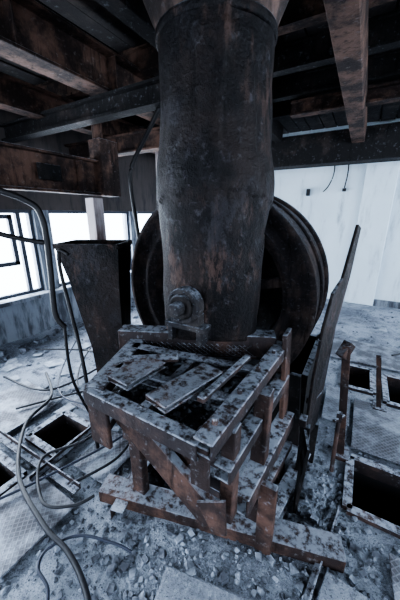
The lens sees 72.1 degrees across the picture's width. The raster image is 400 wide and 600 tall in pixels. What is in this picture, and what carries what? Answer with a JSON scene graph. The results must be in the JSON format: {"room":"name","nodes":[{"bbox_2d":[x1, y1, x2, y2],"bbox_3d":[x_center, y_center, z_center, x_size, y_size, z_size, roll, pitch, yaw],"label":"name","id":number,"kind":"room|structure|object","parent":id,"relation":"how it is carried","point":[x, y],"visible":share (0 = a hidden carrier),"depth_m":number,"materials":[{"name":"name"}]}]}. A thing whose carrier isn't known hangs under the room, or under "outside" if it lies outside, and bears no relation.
{"room":"abandoned factory","nodes":[
{"label":"abandoned factory","id":0,"kind":"room"},
{"bbox_2d":[0,450,26,495],"bbox_3d":[-1.355,1.465,1.817,0.400,0.726,0.350,10,20,29],"label":"frame","id":1,"kind":"structure","parent":0,"point":[8,479],"depth_m":1.81,"materials":[{"name":"metal"}]},
{"bbox_2d":[24,410,89,457],"bbox_3d":[-1.062,1.345,2.207,0.400,0.726,0.350,10,20,29],"label":"frame","id":2,"kind":"structure","parent":0,"point":[58,431],"depth_m":2.23,"materials":[{"name":"metal"}]},
{"bbox_2d":[0,72,154,153],"bbox_3d":[-2.005,-1.711,2.012,0.160,0.240,7.360,10,20,29],"label":"ceiling beam","id":3,"kind":"structure","parent":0,"point":[17,96],"depth_m":2.65,"materials":[{"name":"brown wood"}]},
{"bbox_2d":[0,109,156,345],"bbox_3d":[-2.415,-0.873,3.244,0.200,3.150,8.600,10,20,29],"label":"wall","id":4,"kind":"structure","parent":0,"point":[19,321],"depth_m":3.79,"materials":[{"name":"grey concrete"}]},
{"bbox_2d":[0,210,43,299],"bbox_3d":[-2.657,-0.401,2.884,0.075,1.060,1.920,10,20,29],"label":"window","id":5,"kind":"structure","parent":4,"relation":"in","point":[16,215],"depth_m":3.51,"materials":[{"name":"paint"}]},
{"bbox_2d":[0,270,130,307],"bbox_3d":[-2.335,0.029,3.354,0.160,0.050,8.000,10,20,29],"label":"window sill","id":6,"kind":"structure","parent":4,"relation":"attached to","point":[24,298],"depth_m":3.51,"materials":[{"name":"grey concrete"}]},
{"bbox_2d":[48,210,131,285],"bbox_3d":[-1.705,-0.895,4.482,0.050,1.060,1.530,10,20,29],"label":"window","id":7,"kind":"structure","parent":4,"relation":"in","point":[125,213],"depth_m":4.60,"materials":[{"name":"paint"}]},
{"bbox_2d":[0,0,159,124],"bbox_3d":[-1.224,-1.630,1.547,0.200,0.300,7.330,10,20,29],"label":"beam","id":8,"kind":"structure","parent":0,"point":[33,37],"depth_m":1.91,"materials":[{"name":"brown wood"}]},
{"bbox_2d":[0,76,160,142],"bbox_3d":[-1.168,-1.696,2.538,2.350,0.160,0.120,10,20,29],"label":"cross beam","id":9,"kind":"structure","parent":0,"point":[143,96],"depth_m":2.39,"materials":[{"name":"black metal"}]},
{"bbox_2d":[65,126,159,158],"bbox_3d":[-0.639,-1.812,3.149,2.650,0.200,0.140,10,20,29],"label":"cross beam","id":10,"kind":"structure","parent":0,"point":[127,143],"depth_m":3.24,"materials":[{"name":"brown wood"}]},
{"bbox_2d":[95,0,282,142],"bbox_3d":[0.351,-2.105,2.811,0.120,0.200,3.480,10,20,29],"label":"ceiling beam","id":11,"kind":"structure","parent":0,"point":[133,13],"depth_m":1.60,"materials":[{"name":"brown wood"}]},
{"bbox_2d":[0,298,399,599],"bbox_3d":[0.695,1.057,1.901,7.100,0.087,8.500,10,20,29],"label":"floor","id":12,"kind":"structure","parent":0,"point":[35,373],"depth_m":1.48,"materials":[{"name":"grey concrete"}]},
{"bbox_2d":[0,380,63,435],"bbox_3d":[-1.603,0.909,2.399,0.600,0.018,0.500,10,20,29],"label":"plate","id":13,"kind":"object","parent":12,"relation":"on","point":[15,396],"visible":0.94,"depth_m":2.40,"materials":[{"name":"grey metal"}]},
{"bbox_2d":[15,391,94,508],"bbox_3d":[-0.886,0.969,2.091,0.744,0.030,1.185,-14,22,-37],"label":"power cable","id":14,"kind":"object","parent":13,"relation":"on","point":[41,499],"visible":0.7,"depth_m":1.71,"materials":[{"name":"black rubber"}]},
{"bbox_2d":[0,472,73,578],"bbox_3d":[-0.987,1.185,1.508,0.428,0.013,0.408,10,20,29],"label":"plate","id":15,"kind":"object","parent":12,"relation":"on","point":[20,531],"visible":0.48,"depth_m":1.49,"materials":[{"name":"grey metal"}]},
{"bbox_2d":[0,426,90,494],"bbox_3d":[-1.092,0.911,2.332,1.351,0.040,1.102,10,20,29],"label":"railing","id":16,"kind":"object","parent":12,"relation":"on","point":[61,478],"visible":0.55,"depth_m":1.84,"materials":[{"name":"metal"}]},
{"bbox_2d":[0,325,94,412],"bbox_3d":[-0.567,0.453,3.895,2.269,0.040,3.534,10,20,29],"label":"scrap pieces","id":17,"kind":"object","parent":12,"relation":"on","point":[12,364],"visible":0.12,"depth_m":3.03,"materials":[{"name":"white paper"}]},
{"bbox_2d":[3,368,95,390],"bbox_3d":[-1.318,0.768,2.755,1.245,0.020,0.389,-5,18,-16],"label":"power cable","id":18,"kind":"object","parent":17,"relation":"on","point":[6,377],"visible":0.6,"depth_m":2.62,"materials":[{"name":"black rubber"}]},
{"bbox_2d":[16,372,91,599],"bbox_3d":[-1.069,1.046,1.847,0.285,0.026,2.260,-10,20,-30],"label":"power cable","id":19,"kind":"object","parent":12,"relation":"on","point":[72,559],"visible":1,"depth_m":1.46,"materials":[{"name":"black rubber"}]},
{"bbox_2d":[0,340,122,499],"bbox_3d":[-1.018,0.838,2.534,0.950,0.016,2.228,-2,17,-6],"label":"power cable","id":20,"kind":"object","parent":12,"relation":"on","point":[60,393],"visible":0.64,"depth_m":1.82,"materials":[{"name":"black rubber"}]},
{"bbox_2d":[36,349,92,351],"bbox_3d":[-1.087,0.742,2.807,2.011,0.042,0.498,16,23,42],"label":"power cable","id":21,"kind":"object","parent":12,"relation":"on","point":[36,349],"visible":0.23,"depth_m":3.30,"materials":[{"name":"black rubber"}]},
{"bbox_2d":[0,302,137,367],"bbox_3d":[-1.241,0.270,4.446,0.798,0.123,5.070,10,20,29],"label":"rubble","id":22,"kind":"object","parent":12,"relation":"on","point":[22,349],"visible":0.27,"depth_m":3.56,"materials":[{"name":"concrete"}]},
{"bbox_2d":[63,324,87,410],"bbox_3d":[-0.853,0.572,1.980,0.020,0.903,0.170,10,20,29],"label":"power cable","id":23,"kind":"object","parent":12,"relation":"on","point":[64,329],"visible":0.75,"depth_m":1.87,"materials":[{"name":"black rubber"}]},
{"bbox_2d":[0,188,66,328],"bbox_3d":[-1.401,-0.238,1.431,1.157,1.025,0.077,-7,19,-21],"label":"handrail","id":24,"kind":"object","parent":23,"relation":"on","point":[35,206],"visible":1,"depth_m":1.63,"materials":[{"name":"black metal"}]},
{"bbox_2d":[0,231,43,244],"bbox_3d":[-1.374,-0.417,1.382,1.013,0.327,0.036,-8,19,-24],"label":"handrail","id":25,"kind":"object","parent":24,"relation":"attached to","point":[2,234],"visible":0.97,"depth_m":1.57,"materials":[{"name":"black metal"}]},
{"bbox_2d":[71,396,87,411],"bbox_3d":[-0.805,0.885,2.477,0.504,0.016,0.445,10,20,29],"label":"plate","id":26,"kind":"object","parent":12,"relation":"on","point":[78,399],"visible":0.18,"depth_m":2.39,"materials":[{"name":"grey metal"}]},
{"bbox_2d":[52,240,131,387],"bbox_3d":[-0.826,0.208,2.377,0.490,1.398,0.380,0,17,1],"label":"chute","id":27,"kind":"object","parent":26,"relation":"on","point":[97,272],"visible":0.85,"depth_m":2.13,"materials":[{"name":"metal"}]},
{"bbox_2d":[36,534,131,599],"bbox_3d":[-0.595,1.240,1.240,0.370,0.014,0.432,10,20,29],"label":"power cable","id":28,"kind":"object","parent":12,"relation":"on","point":[125,548],"visible":1,"depth_m":1.34,"materials":[{"name":"black rubber"}]},
{"bbox_2d":[85,198,106,239],"bbox_3d":[-1.122,-0.233,3.169,0.250,1.770,0.250,10,20,29],"label":"steel column","id":29,"kind":"structure","parent":12,"relation":"on","point":[94,207],"depth_m":2.93,"materials":[{"name":"white metal"}]},
{"bbox_2d":[0,123,120,196],"bbox_3d":[-1.752,-1.017,1.366,0.180,0.785,3.431,10,20,29],"label":"girder","id":30,"kind":"object","parent":29,"relation":"on","point":[22,168],"visible":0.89,"depth_m":2.37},
{"bbox_2d":[71,346,128,484],"bbox_3d":[-1.000,0.778,2.726,0.424,0.018,2.258,-7,18,-21],"label":"power cable","id":31,"kind":"object","parent":12,"relation":"on","point":[127,445],"visible":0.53,"depth_m":1.79,"materials":[{"name":"black rubber"}]},
{"bbox_2d":[72,430,129,483],"bbox_3d":[-0.636,1.064,1.898,0.310,0.012,0.359,10,20,29],"label":"plate","id":32,"kind":"object","parent":12,"relation":"on","point":[105,455],"visible":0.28,"depth_m":1.85,"materials":[{"name":"grey metal"}]},
{"bbox_2d":[56,248,98,448],"bbox_3d":[-0.798,0.358,1.859,0.069,1.378,0.306,-14,22,-38],"label":"rod","id":33,"kind":"object","parent":32,"relation":"on","point":[58,255],"visible":0.83,"depth_m":1.79,"materials":[{"name":"black metal"}]},
{"bbox_2d":[155,151,157,169],"bbox_3d":[-0.508,-0.932,4.128,0.160,2.540,0.160,10,20,29],"label":"steel column","id":34,"kind":"structure","parent":12,"relation":"on","point":[156,153],"depth_m":3.77,"materials":[{"name":"white metal"}]},
{"bbox_2d":[83,324,293,554],"bbox_3d":[-0.060,0.683,1.514,1.029,1.002,0.894,10,20,29],"label":"support frame","id":35,"kind":"object","parent":12,"relation":"on","point":[201,464],"visible":0.98,"depth_m":1.18,"materials":[{"name":"metal"}]},
{"bbox_2d":[118,363,240,430],"bbox_3d":[-0.087,0.419,1.276,0.516,0.035,0.524,10,20,29],"label":"clod","id":36,"kind":"object","parent":35,"relation":"on","point":[123,392],"visible":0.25,"depth_m":1.21,"materials":[{"name":"soil"}]},
{"bbox_2d":[165,286,210,346],"bbox_3d":[-0.080,0.082,1.451,0.250,0.306,0.220,10,20,29],"label":"shaft bearing","id":37,"kind":"object","parent":35,"relation":"on","point":[185,308],"visible":0.99,"depth_m":1.40,"materials":[{"name":"grey metal"}]},
{"bbox_2d":[145,341,255,358],"bbox_3d":[-0.033,0.284,1.577,0.707,0.081,0.012,2,17,5],"label":"mesh screen","id":38,"kind":"object","parent":35,"relation":"attached to","point":[193,352],"visible":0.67,"depth_m":1.57,"materials":[{"name":"metal"}]},
{"bbox_2d":[143,0,288,341],"bbox_3d":[0.076,-0.841,1.479,0.966,2.072,0.962,10,20,29],"label":"duct pipe","id":39,"kind":"object","parent":35,"relation":"on","point":[215,178],"visible":0.95,"depth_m":1.26,"materials":[{"name":"metal"}]},
{"bbox_2d":[0,357,399,599],"bbox_3d":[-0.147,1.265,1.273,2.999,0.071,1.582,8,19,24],"label":"rubble","id":40,"kind":"object","parent":12,"relation":"on","point":[189,569],"visible":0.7,"depth_m":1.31,"materials":[{"name":"stone"}]},
{"bbox_2d":[154,566,250,599],"bbox_3d":[0.040,1.316,1.108,0.500,0.050,0.260,6,18,18],"label":"fragment","id":41,"kind":"object","parent":12,"relation":"on","point":[175,584],"visible":1,"depth_m":1.20,"materials":[{"name":"grey concrete"}]},
{"bbox_2d":[159,450,250,480],"bbox_3d":[0.098,1.092,1.814,0.660,0.080,0.340,4,18,14],"label":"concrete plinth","id":42,"kind":"object","parent":12,"relation":"on","point":[245,462],"visible":0.08,"depth_m":1.77,"materials":[{"name":"grey concrete"}]},
{"bbox_2d":[98,451,345,572],"bbox_3d":[0.132,1.101,1.661,1.344,0.095,0.935,10,20,29],"label":"beam","id":43,"kind":"structure","parent":12,"relation":"on","point":[301,542],"depth_m":1.44,"materials":[{"name":"metal"}]},
{"bbox_2d":[131,196,328,377],"bbox_3d":[0.209,-0.119,2.414,1.620,1.620,0.615,10,20,29],"label":"wheel","id":44,"kind":"object","parent":12,"relation":"on","point":[295,271],"visible":0.44,"depth_m":1.99,"materials":[{"name":"black metal"}]},
{"bbox_2d":[66,309,399,428],"bbox_3d":[1.031,0.389,4.088,5.033,0.083,3.620,10,20,29],"label":"rubble","id":45,"kind":"object","parent":12,"relation":"on","point":[374,309],"visible":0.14,"depth_m":3.73,"materials":[{"name":"stone"}]},
{"bbox_2d":[293,429,309,513],"bbox_3d":[0.575,0.965,1.549,0.046,0.401,0.201,7,18,21],"label":"sheet","id":46,"kind":"object","parent":12,"relation":"on","point":[305,448],"visible":1,"depth_m":1.52,"materials":[{"name":"black metal"}]},
{"bbox_2d":[302,506,339,599],"bbox_3d":[0.563,1.231,1.298,0.030,0.030,0.648,13,22,37],"label":"metal bar","id":47,"kind":"object","parent":12,"relation":"on","point":[313,579],"visible":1,"depth_m":1.25,"materials":[{"name":"metal"}]},
{"bbox_2d":[246,410,399,599],"bbox_3d":[0.699,1.183,1.523,0.991,0.068,2.097,10,20,29],"label":"rubble","id":48,"kind":"object","parent":12,"relation":"on","point":[327,526],"visible":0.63,"depth_m":1.43,"materials":[{"name":"stone"}]},
{"bbox_2d":[295,224,360,469],"bbox_3d":[0.741,0.364,1.648,0.065,1.569,0.478,15,22,39],"label":"sheet","id":49,"kind":"object","parent":12,"relation":"on","point":[309,422],"visible":0.88,"depth_m":1.57,"materials":[{"name":"metal"}]},
{"bbox_2d":[321,386,349,426],"bbox_3d":[1.192,0.909,2.401,0.210,0.013,0.504,10,20,29],"label":"plate","id":50,"kind":"object","parent":12,"relation":"on","point":[332,395],"visible":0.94,"depth_m":2.39,"materials":[{"name":"grey metal"}]},
{"bbox_2d":[329,411,345,471],"bbox_3d":[0.845,0.900,1.726,0.096,0.460,0.040,-14,22,-38],"label":"rod","id":51,"kind":"object","parent":12,"relation":"on","point":[340,415],"visible":0.99,"depth_m":1.70,"materials":[{"name":"metal"}]},
{"bbox_2d":[315,571,369,599],"bbox_3d":[0.552,1.298,1.109,0.181,0.035,0.318,15,22,39],"label":"fragment","id":52,"kind":"object","parent":12,"relation":"on","point":[331,587],"visible":1,"depth_m":1.19,"materials":[{"name":"grey concrete"}]},
{"bbox_2d":[335,340,354,461],"bbox_3d":[0.929,0.666,1.783,0.178,0.880,0.182,10,20,29],"label":"post","id":53,"kind":"object","parent":12,"relation":"on","point":[346,348],"visible":0.86,"depth_m":1.73,"materials":[{"name":"brown metal"}]},
{"bbox_2d":[330,337,399,371],"bbox_3d":[1.948,0.628,3.308,0.800,0.019,0.600,10,20,29],"label":"plate","id":54,"kind":"object","parent":12,"relation":"on","point":[363,353],"visible":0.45,"depth_m":3.24,"materials":[{"name":"grey metal"}]},
{"bbox_2d":[347,304,394,340],"bbox_3d":[2.937,0.657,3.255,2.320,0.026,3.350,10,20,29],"label":"scrap pieces","id":55,"kind":"object","parent":12,"relation":"on","point":[382,329],"visible":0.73,"depth_m":4.02,"materials":[{"name":"white paper"}]},
{"bbox_2d":[351,398,399,464],"bbox_3d":[1.446,1.003,2.096,0.500,0.014,0.620,10,20,29],"label":"plate","id":56,"kind":"object","parent":12,"relation":"on","point":[375,432],"visible":1,"depth_m":2.09,"materials":[{"name":"grey metal"}]},
{"bbox_2d":[372,354,386,412],"bbox_3d":[1.514,0.701,2.300,0.147,0.506,0.100,10,20,29],"label":"post","id":57,"kind":"object","parent":12,"relation":"on","point":[377,405],"visible":0.82,"depth_m":2.31,"materials":[{"name":"brown metal"}]},
{"bbox_2d":[389,553,399,599],"bbox_3d":[1.175,1.349,0.977,0.800,0.012,0.450,9,19,26],"label":"plate","id":58,"kind":"object","parent":12,"relation":"on","point":[394,561],"visible":1,"depth_m":1.26,"materials":[{"name":"grey metal"}]},
{"bbox_2d":[0,0,399,133],"bbox_3d":[0.640,-1.899,0.960,7.370,0.160,8.800,10,20,29],"label":"ceiling","id":59,"kind":"structure","parent":0,"point":[397,3],"depth_m":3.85,"materials":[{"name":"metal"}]},
{"bbox_2d":[128,108,160,237],"bbox_3d":[-0.467,-0.914,2.428,0.386,1.312,0.058,10,20,29],"label":"cable","id":60,"kind":"object","parent":59,"relation":"hanging from","point":[157,111],"visible":0.81,"depth_m":2.41,"materials":[{"name":"black rubber"}]},
{"bbox_2d":[35,0,393,99],"bbox_3d":[1.015,-1.895,1.641,6.930,0.200,0.100,10,20,29],"label":"joist","id":61,"kind":"object","parent":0,"point":[298,14],"depth_m":2.36,"materials":[{"name":"brown wood"}]},
{"bbox_2d":[121,49,399,127],"bbox_3d":[1.615,-2.202,2.633,6.930,0.200,0.100,10,20,29],"label":"joist","id":62,"kind":"object","parent":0,"point":[384,66],"depth_m":2.83,"materials":[{"name":"brown wood"}]},
{"bbox_2d":[145,78,399,128],"bbox_3d":[1.915,-2.356,3.130,6.930,0.200,0.100,10,20,29],"label":"joist","id":63,"kind":"object","parent":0,"point":[282,109],"depth_m":3.56,"materials":[{"name":"brown wood"}]},
{"bbox_2d":[241,334,318,445],"bbox_3d":[0.200,0.571,2.618,1.625,0.560,0.780,10,20,29],"label":"metal sheet","id":64,"kind":"object","parent":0,"point":[301,369],"depth_m":1.98,"materials":[{"name":"black metal"}]},
{"bbox_2d":[271,122,399,169],"bbox_3d":[2.320,-2.196,3.914,6.930,0.420,0.360,10,20,29],"label":"cross beam","id":65,"kind":"structure","parent":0,"point":[381,143],"depth_m":3.95,"materials":[{"name":"black metal"}]},
{"bbox_2d":[273,9,399,77],"bbox_3d":[1.315,-2.049,2.137,6.930,0.200,0.100,10,20,29],"label":"joist","id":66,"kind":"object","parent":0,"point":[314,50],"depth_m":2.29,"materials":[{"name":"brown wood"}]},
{"bbox_2d":[274,117,399,301],"bbox_3d":[2.790,-1.414,5.008,6.970,3.160,0.200,10,20,29],"label":"wall","id":67,"kind":"structure","parent":0,"point":[333,213],"depth_m":5.01,"materials":[{"name":"white paint"}]},
{"bbox_2d":[323,166,334,191],"bbox_3d":[2.299,-2.238,4.873,0.158,0.607,0.035,6,18,20],"label":"wire","id":68,"kind":"object","parent":67,"relation":"attached to","point":[334,166],"visible":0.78,"depth_m":4.87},
{"bbox_2d":[345,120,399,305],"bbox_3d":[2.986,-1.363,4.742,0.460,3.000,0.070,10,20,29],"label":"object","id":69,"kind":"object","parent":67,"relation":"attached to","point":[380,182],"visible":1,"depth_m":4.74,"materials":[{"name":"white paint"}]},
{"bbox_2d":[373,299,399,308],"bbox_3d":[4.189,0.222,4.524,2.900,0.140,0.030,10,20,29],"label":"baseboard","id":70,"kind":"structure","parent":67,"relation":"attached to","point":[381,303],"depth_m":4.96,"materials":[{"name":"grey concrete"}]},
{"bbox_2d":[289,80,399,118],"bbox_3d":[2.831,-1.816,2.079,4.180,0.140,0.120,10,20,29],"label":"cross beam","id":71,"kind":"structure","parent":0,"point":[388,92],"depth_m":2.84,"materials":[{"name":"brown wood"}]},
{"bbox_2d":[323,0,368,142],"bbox_3d":[0.338,-1.331,0.714,0.155,0.220,7.360,10,20,29],"label":"ceiling beam","id":72,"kind":"structure","parent":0,"point":[347,20],"depth_m":1.73,"materials":[{"name":"brown wood"}]},
{"bbox_2d":[348,364,375,395],"bbox_3d":[1.614,1.127,2.909,0.300,0.726,0.500,10,20,29],"label":"floor opening frame","id":73,"kind":"structure","parent":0,"point":[362,379],"depth_m":2.97,"materials":[{"name":"metal"}]},
{"bbox_2d":[341,453,399,538],"bbox_3d":[1.125,1.496,1.717,0.500,0.726,0.450,10,20,29],"label":"frame","id":74,"kind":"structure","parent":0,"point":[371,489],"depth_m":1.82,"materials":[{"name":"metal"}]},
{"bbox_2d":[381,374,399,408],"bbox_3d":[1.945,1.209,2.644,0.450,0.726,0.550,10,20,29],"label":"floor opening frame","id":75,"kind":"structure","parent":0,"point":[390,384],"depth_m":2.79,"materials":[{"name":"metal"}]}
]}

